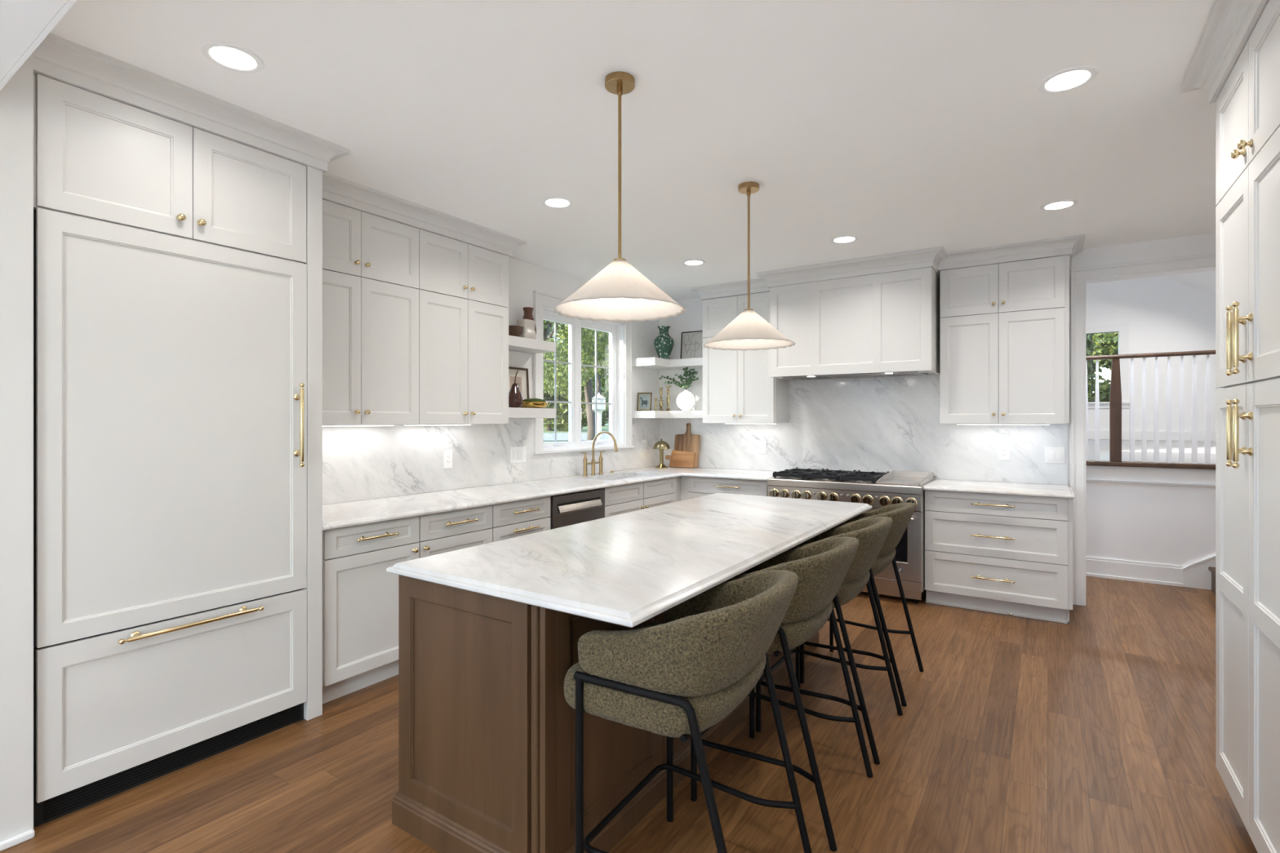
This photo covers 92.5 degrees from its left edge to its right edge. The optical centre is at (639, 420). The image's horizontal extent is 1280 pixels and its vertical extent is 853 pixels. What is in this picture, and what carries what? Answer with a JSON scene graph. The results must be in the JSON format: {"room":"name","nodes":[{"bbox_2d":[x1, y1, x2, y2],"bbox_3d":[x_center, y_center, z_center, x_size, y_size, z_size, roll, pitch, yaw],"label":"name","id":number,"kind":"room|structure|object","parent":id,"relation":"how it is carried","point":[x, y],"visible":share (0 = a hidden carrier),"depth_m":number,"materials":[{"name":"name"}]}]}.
{"room":"kitchen","nodes":[
{"label":"kitchen","id":0,"kind":"room"},
{"bbox_2d":[0,52,33,841],"bbox_3d":[-3.284,-0.050,0.616,0.450,2.900,3.787,0,0,34],"label":"wall","id":1,"kind":"structure","parent":0,"point":[16,96],"depth_m":2.03,"materials":[{"name":"paint"}]},
{"bbox_2d":[0,829,35,851],"bbox_3d":[-3.087,1.387,0.485,0.022,0.026,3.787,0,0,34],"label":"baseboard","id":2,"kind":"structure","parent":1,"relation":"attached to","point":[7,843],"depth_m":2.02,"materials":[{"name":"paint"}]},
{"bbox_2d":[322,257,659,505],"bbox_3d":[-1.291,0.050,4.622,0.150,2.700,5.465,0,0,34],"label":"wall","id":3,"kind":"structure","parent":0,"point":[524,277],"depth_m":5.31,"materials":[{"name":"paint"}]},
{"bbox_2d":[33,72,306,263],"bbox_3d":[-2.071,-0.960,2.642,0.690,0.458,0.928,0,0,34],"label":"upper cabinet","id":4,"kind":"object","parent":3,"relation":"attached to","point":[99,157],"depth_m":2.38,"materials":[{"name":"paint"}]},
{"bbox_2d":[33,33,526,257],"bbox_3d":[-1.587,-1.245,3.337,0.770,0.111,2.692,0,0,34],"label":"crown molding","id":5,"kind":"structure","parent":4,"relation":"attached to","point":[57,58],"depth_m":2.57,"materials":[{"name":"paint"}]},
{"bbox_2d":[322,199,418,424],"bbox_3d":[-1.706,-0.584,3.530,0.337,1.211,0.804,0,0,34],"label":"upper cabinet","id":6,"kind":"object","parent":3,"relation":"attached to","point":[371,262],"visible":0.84,"depth_m":3.51,"materials":[{"name":"paint"}]},
{"bbox_2d":[322,424,395,426],"bbox_3d":[-1.750,0.028,3.579,0.032,0.011,0.700,0,0,34],"label":"light","id":7,"kind":"object","parent":6,"relation":"attached to","point":[322,424],"visible":0.36,"depth_m":3.65,"materials":[{"name":"white plastic"}]},
{"bbox_2d":[418,229,508,424],"bbox_3d":[-1.272,-0.584,4.182,0.337,1.211,0.758,0,0,34],"label":"upper cabinet","id":8,"kind":"object","parent":3,"relation":"attached to","point":[464,287],"visible":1,"depth_m":4.06,"materials":[{"name":"paint"}]},
{"bbox_2d":[322,417,659,504],"bbox_3d":[-0.928,0.235,5.017,0.014,0.518,4.142,0,0,34],"label":"backsplash","id":9,"kind":"structure","parent":3,"relation":"attached to","point":[360,462],"depth_m":4.31,"materials":[{"name":"stone"}]},
{"bbox_2d":[443,449,452,468],"bbox_3d":[-1.362,0.273,4.345,0.008,0.130,0.076,0,0,34],"label":"outlet","id":10,"kind":"object","parent":9,"relation":"attached to","point":[447,454],"visible":1,"depth_m":4.34,"materials":[{"name":"white plastic"}]},
{"bbox_2d":[511,446,526,462],"bbox_3d":[-0.974,0.272,4.924,0.012,0.128,0.170,0,0,34],"label":"light switch","id":11,"kind":"object","parent":9,"relation":"attached to","point":[518,454],"visible":1,"depth_m":4.92,"materials":[{"name":"white plastic"}]},
{"bbox_2d":[508,335,555,353],"bbox_3d":[-0.945,-0.593,4.774,0.253,0.074,0.584,0,0,34],"label":"floating shelf","id":12,"kind":"object","parent":3,"relation":"attached to","point":[517,344],"visible":0.51,"depth_m":4.75,"materials":[{"name":"paint"}]},
{"bbox_2d":[508,325,523,337],"bbox_3d":[-0.957,-0.671,4.654,0.144,0.083,0.144,0,0,34],"label":"bowl","id":13,"kind":"object","parent":12,"relation":"on","point":[515,331],"visible":0.62,"depth_m":4.61,"materials":[{"name":"brown wood"}]},
{"bbox_2d":[516,319,536,339],"bbox_3d":[-0.888,-0.706,4.775,0.112,0.152,0.130,0,0,34],"label":"vase","id":14,"kind":"object","parent":12,"relation":"on","point":[528,331],"visible":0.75,"depth_m":4.73,"materials":[{"name":"beige ceramic"}]},
{"bbox_2d":[522,306,536,333],"bbox_3d":[-0.899,-0.768,4.922,0.132,0.276,0.132,0,0,34],"label":"vase","id":15,"kind":"object","parent":12,"relation":"on","point":[527,310],"visible":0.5,"depth_m":4.89,"materials":[{"name":"brown ceramic"}]},
{"bbox_2d":[508,407,555,417],"bbox_3d":[-0.945,-0.059,4.774,0.253,0.076,0.584,0,0,34],"label":"floating shelf","id":16,"kind":"object","parent":3,"relation":"attached to","point":[513,412],"visible":0.51,"depth_m":4.71,"materials":[{"name":"paint"}]},
{"bbox_2d":[508,370,523,408],"bbox_3d":[-0.954,-0.241,4.677,0.128,0.289,0.128,0,0,34],"label":"pear","id":17,"kind":"object","parent":16,"relation":"on","point":[515,397],"visible":0.87,"depth_m":4.63,"materials":[{"name":"brown ceramic"}]},
{"bbox_2d":[508,366,529,408],"bbox_3d":[-0.990,-0.261,4.893,0.035,0.328,0.275,0,0,34],"label":"framed picture","id":18,"kind":"object","parent":16,"relation":"on","point":[522,378],"visible":0.33,"depth_m":4.94,"materials":[{"name":"beige paper"}]},
{"bbox_2d":[510,376,522,395],"bbox_3d":[-0.993,-0.261,4.895,0.018,0.180,0.127,0,0,34],"label":"print","id":19,"kind":"object","parent":18,"relation":"attached to","point":[518,379],"depth_m":4.92},
{"bbox_2d":[521,398,547,408],"bbox_3d":[-0.842,-0.138,4.863,0.220,0.082,0.220,0,0,34],"label":"moss bowl","id":20,"kind":"object","parent":16,"relation":"on","point":[531,402],"visible":0.97,"depth_m":4.78,"materials":[{"name":"gold metal"}]},
{"bbox_2d":[533,290,634,453],"bbox_3d":[-0.539,-0.403,5.710,0.195,1.355,1.440,0,0,34],"label":"window","id":21,"kind":"structure","parent":3,"relation":"in","point":[620,335],"depth_m":5.72,"materials":[{"name":"paint"}]},
{"bbox_2d":[0,576,1257,852],"bbox_3d":[0.706,1.460,1.783,7.200,0.120,10.350,0,0,34],"label":"floor","id":22,"kind":"structure","parent":0,"point":[1095,732],"depth_m":2.48,"materials":[{"name":"brown wood"}]},
{"bbox_2d":[33,207,306,827],"bbox_3d":[-2.061,0.336,2.635,0.715,2.128,0.928,0,0,34],"label":"refrigerator","id":23,"kind":"object","parent":22,"relation":"on","point":[170,372],"visible":1,"depth_m":2.38,"materials":[{"name":"paint"}]},
{"bbox_2d":[303,165,322,720],"bbox_3d":[-1.805,0.105,3.069,0.660,2.589,0.071,0,0,34],"label":"panel","id":24,"kind":"object","parent":22,"relation":"on","point":[313,707],"visible":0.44,"depth_m":2.88,"materials":[{"name":"paint"}]},
{"bbox_2d":[322,516,419,703],"bbox_3d":[-1.631,0.964,3.337,0.687,0.872,0.564,0,0,34],"label":"base cabinet","id":25,"kind":"object","parent":22,"relation":"on","point":[360,598],"visible":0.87,"depth_m":3.13,"materials":[{"name":"paint"}]},
{"bbox_2d":[417,505,492,558],"bbox_3d":[-1.325,0.964,3.796,0.687,0.872,0.537,0,0,34],"label":"base cabinet","id":26,"kind":"object","parent":22,"relation":"on","point":[447,531],"visible":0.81,"depth_m":3.61,"materials":[{"name":"paint"}]},
{"bbox_2d":[491,496,550,542],"bbox_3d":[-1.025,0.964,4.247,0.687,0.872,0.540,0,0,34],"label":"base cabinet","id":27,"kind":"object","parent":22,"relation":"on","point":[522,517],"visible":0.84,"depth_m":4.05,"materials":[{"name":"paint"}]},
{"bbox_2d":[549,488,604,529],"bbox_3d":[-0.698,0.967,4.730,0.647,0.866,0.602,0,0,34],"label":"dishwasher","id":28,"kind":"object","parent":22,"relation":"on","point":[571,508],"visible":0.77,"depth_m":4.52,"materials":[{"name":"metal"}]},
{"bbox_2d":[391,570,818,852],"bbox_3d":[0.126,0.965,2.970,0.713,0.870,2.497,0,0,34],"label":"kitchen island","id":29,"kind":"object","parent":22,"relation":"on","point":[486,723],"visible":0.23,"depth_m":1.94,"materials":[{"name":"brown wood"}]},
{"bbox_2d":[386,493,872,627],"bbox_3d":[0.255,0.511,2.889,1.032,0.035,2.539,0,0,34],"label":"island countertop","id":30,"kind":"structure","parent":29,"relation":"on","point":[628,569],"depth_m":2.24,"materials":[{"name":"stone"}]},
{"bbox_2d":[601,477,676,517],"bbox_3d":[-0.210,0.964,5.483,0.675,0.872,1.172,0,0,34],"label":"base cabinet","id":31,"kind":"object","parent":22,"relation":"on","point":[620,500],"visible":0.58,"depth_m":5.23,"materials":[{"name":"paint"}]},
{"bbox_2d":[676,475,688,502],"bbox_3d":[0.549,0.906,6.068,0.140,0.756,0.640,0,0,34],"label":"cabinet filler","id":32,"kind":"object","parent":31,"relation":"attached to","point":[682,491],"visible":0.02,"depth_m":5.84,"materials":[{"name":"paint"}]},
{"bbox_2d":[563,569,812,852],"bbox_3d":[0.155,0.922,1.807,0.605,0.961,0.574,0,0,31],"label":"counter stool","id":33,"kind":"object","parent":22,"relation":"on","point":[681,677],"visible":0.96,"depth_m":1.60,"materials":[{"name":"green fabric"}]},
{"bbox_2d":[688,476,767,499],"bbox_3d":[0.969,0.964,5.819,0.832,0.872,0.687,0,0,34],"label":"base cabinet","id":34,"kind":"object","parent":22,"relation":"on","point":[697,486],"visible":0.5,"depth_m":5.59,"materials":[{"name":"paint"}]},
{"bbox_2d":[322,466,777,530],"bbox_3d":[-0.283,0.511,4.580,1.545,0.032,4.128,0,0,34],"label":"countertop","id":35,"kind":"structure","parent":34,"relation":"on","point":[353,513],"depth_m":4.12,"materials":[{"name":"stone"}]},
{"bbox_2d":[580,431,617,475],"bbox_3d":[-0.322,0.293,5.514,0.298,0.404,0.362,0,0,34],"label":"faucet","id":36,"kind":"object","parent":35,"relation":"on","point":[593,462],"visible":1,"depth_m":5.57,"materials":[{"name":"gold metal"}]},
{"bbox_2d":[653,439,670,468],"bbox_3d":[0.225,0.343,6.411,0.176,0.305,0.176,0,0,34],"label":"mushroom lamp","id":37,"kind":"object","parent":35,"relation":"on","point":[660,445],"visible":1,"depth_m":6.37,"materials":[{"name":"gold metal"}]},
{"bbox_2d":[665,449,695,467],"bbox_3d":[0.419,0.402,6.472,0.353,0.178,0.050,0,0,34],"label":"cutting board","id":38,"kind":"object","parent":35,"relation":"on","point":[677,458],"visible":1,"depth_m":6.45,"materials":[{"name":"brown wood"}]},
{"bbox_2d":[674,422,700,467],"bbox_3d":[0.497,0.258,6.483,0.300,0.467,0.084,0,0,34],"label":"cutting board","id":39,"kind":"object","parent":35,"relation":"on","point":[687,442],"visible":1,"depth_m":6.47,"materials":[{"name":"brown wood"}]},
{"bbox_2d":[690,536,873,851],"bbox_3d":[0.527,0.922,2.366,0.605,0.961,0.574,0,0,34],"label":"counter stool","id":40,"kind":"object","parent":22,"relation":"on","point":[820,567],"visible":0.56,"depth_m":2.14,"materials":[{"name":"black metal"}]},
{"bbox_2d":[755,516,902,764],"bbox_3d":[0.862,0.922,2.869,0.605,0.961,0.574,0,0,33],"label":"counter stool","id":41,"kind":"object","parent":22,"relation":"on","point":[871,533],"visible":0.4,"depth_m":2.67,"materials":[{"name":"black metal"}]},
{"bbox_2d":[766,467,936,604],"bbox_3d":[1.786,0.916,5.195,1.214,0.968,0.794,0,0,34],"label":"range","id":42,"kind":"object","parent":22,"relation":"on","point":[878,490],"visible":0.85,"depth_m":4.78,"materials":[{"name":"metal"}]},
{"bbox_2d":[766,476,935,494],"bbox_3d":[1.797,0.523,5.211,1.214,0.062,0.752,0,0,34],"label":"cooktop","id":43,"kind":"object","parent":42,"relation":"in","point":[887,485],"depth_m":4.91,"materials":[{"name":"metal"}]},
{"bbox_2d":[800,502,924,706],"bbox_3d":[1.194,0.922,3.376,0.605,0.961,0.574,0,0,34],"label":"counter stool","id":44,"kind":"object","parent":22,"relation":"on","point":[901,513],"visible":0.34,"depth_m":3.18,"materials":[{"name":"black metal"}]},
{"bbox_2d":[924,490,1072,624],"bbox_3d":[2.716,0.964,4.657,0.923,0.872,0.687,0,0,34],"label":"base cabinet","id":45,"kind":"object","parent":22,"relation":"on","point":[1006,554],"visible":1,"depth_m":4.39,"materials":[{"name":"paint"}]},
{"bbox_2d":[923,479,1075,498],"bbox_3d":[2.718,0.511,4.653,0.935,0.032,0.681,0,0,34],"label":"countertop","id":46,"kind":"structure","parent":45,"relation":"on","point":[1065,491],"depth_m":4.52,"materials":[{"name":"stone"}]},
{"bbox_2d":[1208,566,1215,595],"bbox_3d":[5.123,0.850,4.224,1.650,1.100,0.870,0,0,34],"label":"staircase","id":47,"kind":"structure","parent":22,"relation":"on","point":[1212,570],"depth_m":4.97,"materials":[{"name":"brown wood"}]},
{"bbox_2d":[1215,0,1279,852],"bbox_3d":[2.140,0.105,1.744,0.680,2.589,0.888,0,0,34],"label":"pantry cabinet","id":48,"kind":"object","parent":22,"relation":"on","point":[1247,106],"visible":1,"depth_m":1.90,"materials":[{"name":"paint"}]},
{"bbox_3d":[1.661,0.105,0.985,0.635,2.589,0.900,0,0,34],"label":"pantry cabinet","id":49,"kind":"object","parent":22,"relation":"on","visible":0},
{"bbox_2d":[1180,0,1269,103],"bbox_3d":[1.896,-1.245,1.417,0.723,0.111,1.879,0,0,34],"label":"crown molding","id":50,"kind":"structure","parent":49,"relation":"attached to","point":[1229,25],"depth_m":2.03,"materials":[{"name":"paint"}]},
{"bbox_2d":[49,0,1216,300],"bbox_3d":[0.735,-1.360,3.271,5.100,0.120,5.460,0,0,34],"label":"ceiling","id":51,"kind":"structure","parent":0,"point":[894,126],"depth_m":2.60,"materials":[{"name":"paint"}]},
{"bbox_2d":[200,40,264,73],"bbox_3d":[-1.456,-1.297,2.193,0.190,0.006,0.190,0,0,34],"label":"recessed light","id":52,"kind":"object","parent":51,"relation":"in","point":[230,56],"visible":1,"depth_m":2.19,"materials":[{"name":"white plastic"}]},
{"bbox_2d":[209,46,256,69],"bbox_3d":[-1.456,-1.298,2.193,0.139,0.002,0.139,0,0,34],"label":"diffuser","id":53,"kind":"object","parent":52,"relation":"attached to","point":[228,57],"depth_m":2.19,"materials":[{"name":"white plastic"}]},
{"bbox_2d":[541,196,573,208],"bbox_3d":[-0.491,-1.297,3.650,0.190,0.006,0.190,0,0,34],"label":"recessed light","id":54,"kind":"object","parent":51,"relation":"in","point":[551,202],"visible":1,"depth_m":3.64,"materials":[{"name":"white plastic"}]},
{"bbox_2d":[546,199,568,207],"bbox_3d":[-0.491,-1.298,3.650,0.139,0.002,0.139,0,0,34],"label":"diffuser","id":55,"kind":"object","parent":54,"relation":"attached to","point":[549,202],"depth_m":3.65,"materials":[{"name":"white plastic"}]},
{"bbox_2d":[552,71,686,322],"bbox_3d":[-0.077,-0.858,2.337,0.503,0.884,0.503,0,0,-4],"label":"pendant lamp","id":56,"kind":"object","parent":51,"relation":"hanging from","point":[620,292],"visible":1,"depth_m":2.33,"materials":[{"name":"white fabric"}]},
{"bbox_2d":[682,259,705,266],"bbox_3d":[0.442,-1.297,5.032,0.190,0.006,0.190,0,0,34],"label":"recessed light","id":57,"kind":"object","parent":51,"relation":"in","point":[689,262],"visible":1,"depth_m":5.02,"materials":[{"name":"white plastic"}]},
{"bbox_2d":[702,181,795,351],"bbox_3d":[0.601,-0.858,3.387,0.503,0.884,0.503,0,0,-19],"label":"pendant lamp","id":58,"kind":"object","parent":51,"relation":"hanging from","point":[748,331],"visible":1,"depth_m":3.34,"materials":[{"name":"white fabric"}]},
{"bbox_2d":[830,235,858,243],"bbox_3d":[1.465,-1.297,4.391,0.190,0.006,0.190,0,0,34],"label":"recessed light","id":59,"kind":"object","parent":51,"relation":"in","point":[846,238],"visible":1,"depth_m":4.39,"materials":[{"name":"white plastic"}]},
{"bbox_2d":[834,236,854,242],"bbox_3d":[1.465,-1.298,4.391,0.139,0.002,0.139,0,0,34],"label":"diffuser","id":60,"kind":"object","parent":59,"relation":"attached to","point":[837,239],"depth_m":4.39,"materials":[{"name":"white plastic"}]},
{"bbox_2d":[1040,199,1078,210],"bbox_3d":[2.524,-1.297,3.691,0.190,0.006,0.190,0,0,34],"label":"recessed light","id":61,"kind":"object","parent":51,"relation":"in","point":[1065,203],"visible":1,"depth_m":3.69,"materials":[{"name":"white plastic"}]},
{"bbox_2d":[1044,201,1072,208],"bbox_3d":[2.524,-1.298,3.691,0.139,0.002,0.139,0,0,34],"label":"diffuser","id":62,"kind":"object","parent":61,"relation":"attached to","point":[1052,205],"depth_m":3.69,"materials":[{"name":"white plastic"}]},
{"bbox_2d":[1037,65,1098,93],"bbox_3d":[1.631,-1.297,2.337,0.190,0.006,0.190,0,0,34],"label":"recessed light","id":63,"kind":"object","parent":51,"relation":"in","point":[1065,80],"visible":1,"depth_m":2.33,"materials":[{"name":"white plastic"}]},
{"bbox_2d":[1045,70,1089,90],"bbox_3d":[1.631,-1.298,2.337,0.139,0.002,0.139,0,0,34],"label":"diffuser","id":64,"kind":"object","parent":63,"relation":"attached to","point":[1068,80],"depth_m":2.34,"materials":[{"name":"white plastic"}]},
{"bbox_2d":[659,232,1215,486],"bbox_3d":[3.063,-0.800,4.928,6.760,4.400,0.130,0,0,34],"label":"wall","id":65,"kind":"structure","parent":0,"point":[691,320],"depth_m":4.70,"materials":[{"name":"paint"}]},
{"bbox_2d":[632,357,702,370],"bbox_3d":[0.361,-0.595,6.307,0.729,0.079,0.565,0,0,34],"label":"shelf","id":66,"kind":"object","parent":65,"relation":"attached to","point":[655,363],"visible":0.72,"depth_m":6.23,"materials":[{"name":"paint"}]},
{"bbox_2d":[653,325,674,359],"bbox_3d":[0.250,-0.809,6.414,0.212,0.350,0.212,0,0,34],"label":"vase","id":67,"kind":"object","parent":66,"relation":"on","point":[664,343],"visible":0.93,"depth_m":6.35,"materials":[{"name":"green ceramic"}]},
{"bbox_2d":[680,330,702,359],"bbox_3d":[0.625,-0.792,6.454,0.440,0.315,0.045,0,0,34],"label":"framed picture","id":68,"kind":"object","parent":66,"relation":"on","point":[691,342],"visible":0.62,"depth_m":6.50,"materials":[{"name":"paper"}]},
{"bbox_2d":[632,410,702,418],"bbox_3d":[0.361,-0.062,6.307,0.729,0.075,0.565,0,0,34],"label":"shelf","id":69,"kind":"object","parent":65,"relation":"attached to","point":[636,414],"visible":0.66,"depth_m":6.22,"materials":[{"name":"paint"}]},
{"bbox_2d":[636,392,652,410],"bbox_3d":[0.046,-0.196,6.331,0.148,0.191,0.051,0,0,18],"label":"framed picture","id":70,"kind":"object","parent":69,"relation":"on","point":[644,399],"visible":0.98,"depth_m":6.33,"materials":[{"name":"gold metal"}]},
{"bbox_2d":[639,394,649,408],"bbox_3d":[0.047,-0.195,6.335,0.112,0.154,0.035,0,0,18],"label":"print","id":71,"kind":"object","parent":70,"relation":"attached to","point":[644,399],"depth_m":6.33},
{"bbox_2d":[676,389,696,410],"bbox_3d":[0.483,-0.210,6.375,0.208,0.221,0.090,0,0,10],"label":"vase","id":72,"kind":"object","parent":69,"relation":"on","point":[686,400],"visible":0.98,"depth_m":6.35,"materials":[{"name":"white ceramic"}]},
{"bbox_2d":[658,366,698,389],"bbox_3d":[0.417,-0.435,6.365,0.478,0.243,0.201,0,0,34],"label":"eucalyptus branches","id":73,"kind":"object","parent":72,"relation":"in","point":[689,380],"visible":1,"depth_m":6.33,"materials":[{"name":"green plant"}]},
{"bbox_2d":[702,291,788,422],"bbox_3d":[1.016,-0.584,5.955,0.746,1.211,0.397,0,0,34],"label":"upper cabinet","id":74,"kind":"object","parent":65,"relation":"attached to","point":[738,386],"visible":0.56,"depth_m":5.82,"materials":[{"name":"paint"}]},
{"bbox_2d":[769,266,939,380],"bbox_3d":[1.849,-0.774,5.285,1.297,0.802,0.588,0,0,34],"label":"range hood","id":75,"kind":"object","parent":65,"relation":"attached to","point":[885,324],"visible":0.93,"depth_m":5.00,"materials":[{"name":"paint"}]},
{"bbox_2d":[689,233,1084,300],"bbox_3d":[1.862,-1.238,5.231,3.132,0.124,0.688,0,0,34],"label":"crown molding","id":76,"kind":"structure","parent":75,"relation":"attached to","point":[931,257],"depth_m":4.79,"materials":[{"name":"paint"}]},
{"bbox_2d":[659,373,1067,484],"bbox_3d":[1.750,0.047,5.714,3.673,0.894,0.014,0,0,34],"label":"backsplash","id":77,"kind":"structure","parent":65,"relation":"attached to","point":[882,424],"depth_m":5.47,"materials":[{"name":"stone"}]},
{"bbox_2d":[999,444,1009,460],"bbox_3d":[2.926,0.256,4.919,0.076,0.122,0.008,0,0,34],"label":"outlet","id":78,"kind":"object","parent":77,"relation":"attached to","point":[1004,450],"visible":1,"depth_m":4.92,"materials":[{"name":"white plastic"}]},
{"bbox_2d":[1044,446,1064,463],"bbox_3d":[3.205,0.267,4.731,0.126,0.126,0.012,0,0,34],"label":"light switch","id":79,"kind":"object","parent":77,"relation":"attached to","point":[1052,455],"visible":1,"depth_m":4.73,"materials":[{"name":"white plastic"}]},
{"bbox_2d":[939,255,1069,423],"bbox_3d":[2.816,-0.584,4.757,0.842,1.211,0.397,0,0,34],"label":"upper cabinet","id":80,"kind":"object","parent":65,"relation":"attached to","point":[1004,327],"visible":1,"depth_m":4.60,"materials":[{"name":"paint"}]},
{"bbox_2d":[955,423,1050,425],"bbox_3d":[2.830,0.028,4.795,0.640,0.011,0.032,0,0,34],"label":"light","id":81,"kind":"object","parent":80,"relation":"attached to","point":[956,424],"visible":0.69,"depth_m":4.74,"materials":[{"name":"white plastic"}]},
{"bbox_2d":[1071,253,1215,605],"bbox_3d":[3.827,0.121,4.404,1.198,2.557,0.160,0,0,34],"label":"door frame","id":82,"kind":"structure","parent":65,"relation":"in","point":[1080,277],"depth_m":4.64,"materials":[{"name":"paint"}]},
{"bbox_2d":[1085,465,1215,568],"bbox_3d":[4.536,0.902,5.282,4.700,0.995,0.120,0,0,34],"label":"wall","id":83,"kind":"structure","parent":0,"point":[1161,524],"depth_m":5.29,"materials":[{"name":"paint"}]},
{"bbox_2d":[1085,554,1215,590],"bbox_3d":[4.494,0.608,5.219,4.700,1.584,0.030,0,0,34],"label":"baseboard","id":84,"kind":"structure","parent":83,"relation":"attached to","point":[1197,575],"depth_m":5.26,"materials":[{"name":"paint"}]},
{"bbox_2d":[1085,478,1215,487],"bbox_3d":[4.497,0.537,5.223,4.700,0.026,0.022,0,0,34],"label":"trim","id":85,"kind":"structure","parent":83,"relation":"attached to","point":[1086,479],"depth_m":5.27,"materials":[{"name":"paint"}]},
{"bbox_2d":[1085,350,1223,469],"bbox_3d":[4.566,-0.093,5.237,4.600,0.988,0.180,0,0,34],"label":"stair railing","id":86,"kind":"object","parent":83,"relation":"on","point":[1115,397],"visible":0.68,"depth_m":5.30,"materials":[{"name":"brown wood"}]},
{"bbox_2d":[1088,439,1215,463],"bbox_3d":[6.974,0.430,8.674,8.000,0.120,8.230,0,0,34],"label":"floor","id":87,"kind":"structure","parent":0,"point":[1104,444],"depth_m":7.47,"materials":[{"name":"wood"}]},
{"bbox_2d":[1085,275,1218,431],"bbox_3d":[9.184,-1.565,11.996,8.000,4.070,0.150,0,0,34],"label":"wall","id":88,"kind":"structure","parent":0,"point":[1162,314],"depth_m":11.50,"materials":[{"name":"paint"}]},
{"bbox_2d":[1085,323,1129,408],"bbox_3d":[8.872,-1.060,12.150,1.370,1.630,0.180,0,0,34],"label":"window","id":89,"kind":"structure","parent":88,"relation":"in","point":[1123,328],"depth_m":11.81,"materials":[{"name":"paint"}]},
{"bbox_2d":[1088,430,1215,440],"bbox_3d":[9.136,0.278,11.923,8.000,0.185,0.025,0,0,34],"label":"baseboard","id":90,"kind":"structure","parent":88,"relation":"attached to","point":[1104,434],"depth_m":11.56,"materials":[{"name":"paint"}]},
{"bbox_2d":[1160,271,1215,293],"bbox_3d":[6.641,-1.950,8.175,8.000,1.980,9.230,0,0,34],"label":"ceiling","id":91,"kind":"structure","parent":0,"point":[1206,281],"depth_m":10.86,"materials":[{"name":"paint"}]},
{"bbox_3d":[-1.053,-1.440,-1.041,6.000,0.120,3.700,0,0,34],"label":"ceiling","id":92,"kind":"structure","parent":0,"visible":0},
{"bbox_2d":[0,0,77,90],"bbox_3d":[-0.456,-1.260,0.713,4.150,0.480,0.282,0,0,34],"label":"beam","id":93,"kind":"structure","parent":92,"relation":"attached to","point":[24,24],"depth_m":1.58,"materials":[{"name":"paint"}]},
{"label":"outside","id":94,"kind":"structure","parent":0,"visible":0},
{"bbox_2d":[543,421,608,442],"bbox_3d":[-10.366,0.025,128.325,159.055,2.950,202.120,0,0,34],"label":"lawn","id":95,"kind":"structure","parent":94,"point":[606,428],"depth_m":31.36,"materials":[{"name":"green plant"}]},
{"bbox_2d":[543,323,608,396],"bbox_3d":[-2.170,-1.864,11.962,3.602,6.535,3.564,0,0,34],"label":"tree","id":96,"kind":"object","parent":95,"relation":"on","point":[549,366],"visible":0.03,"depth_m":11.59,"materials":[{"name":"green plant"}]},
{"bbox_2d":[543,320,608,431],"bbox_3d":[-4.558,-6.110,30.502,6.758,13.743,7.377,0,0,7],"label":"tree","id":97,"kind":"object","parent":95,"relation":"on","point":[562,408],"visible":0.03,"depth_m":30.40,"materials":[{"name":"green plant"}]},
{"bbox_2d":[545,320,608,440],"bbox_3d":[-1.679,-3.170,17.081,4.606,8.662,5.008,0,0,26],"label":"tree","id":98,"kind":"object","parent":95,"relation":"on","point":[588,393],"visible":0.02,"depth_m":16.91,"materials":[{"name":"green plant"}]},
{"bbox_2d":[553,322,608,426],"bbox_3d":[-2.564,-6.302,39.826,6.984,13.876,7.481,0,0,5],"label":"tree","id":99,"kind":"object","parent":95,"relation":"on","point":[605,415],"visible":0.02,"depth_m":38.88,"materials":[{"name":"green plant"}]},
{"bbox_2d":[591,392,605,439],"bbox_3d":[-0.775,0.407,11.500,0.259,1.875,0.259,0,0,-34],"label":"lamp post","id":100,"kind":"object","parent":95,"relation":"on","point":[600,408],"visible":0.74,"depth_m":11.44,"materials":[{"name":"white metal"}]},
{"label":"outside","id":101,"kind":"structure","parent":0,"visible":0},
{"bbox_3d":[26.154,0.875,33.886,34.000,0.050,54.600,0,0,34],"label":"lawn","id":102,"kind":"structure","parent":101,"visible":0},
{"bbox_2d":[581,327,608,395],"bbox_3d":[-1.234,-3.840,22.066,4.495,9.494,3.910,0,0,34],"label":"tree","id":103,"kind":"object","parent":102,"relation":"on","point":[598,380],"visible":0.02,"depth_m":21.91,"materials":[{"name":"green plant"}]},
{"bbox_2d":[1085,333,1113,402],"bbox_3d":[15.072,-2.476,21.105,5.508,8.773,6.230,0,0,-9],"label":"tree","id":104,"kind":"object","parent":102,"relation":"on","point":[1104,387],"visible":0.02,"depth_m":19.26,"materials":[{"name":"green plant"}]},
{"bbox_2d":[1088,332,1118,372],"bbox_3d":[14.484,-3.100,14.166,5.590,9.420,5.238,0,0,-18],"label":"tree","id":105,"kind":"object","parent":102,"relation":"on","point":[1105,341],"visible":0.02,"depth_m":15.28,"materials":[{"name":"green plant"}]},
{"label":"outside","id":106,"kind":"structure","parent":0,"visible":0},
{"bbox_2d":[543,432,608,440],"bbox_3d":[-1.481,0.645,25.874,45.668,0.170,5.349,0,0,-18],"label":"road","id":107,"kind":"structure","parent":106,"point":[547,436],"depth_m":24.55,"materials":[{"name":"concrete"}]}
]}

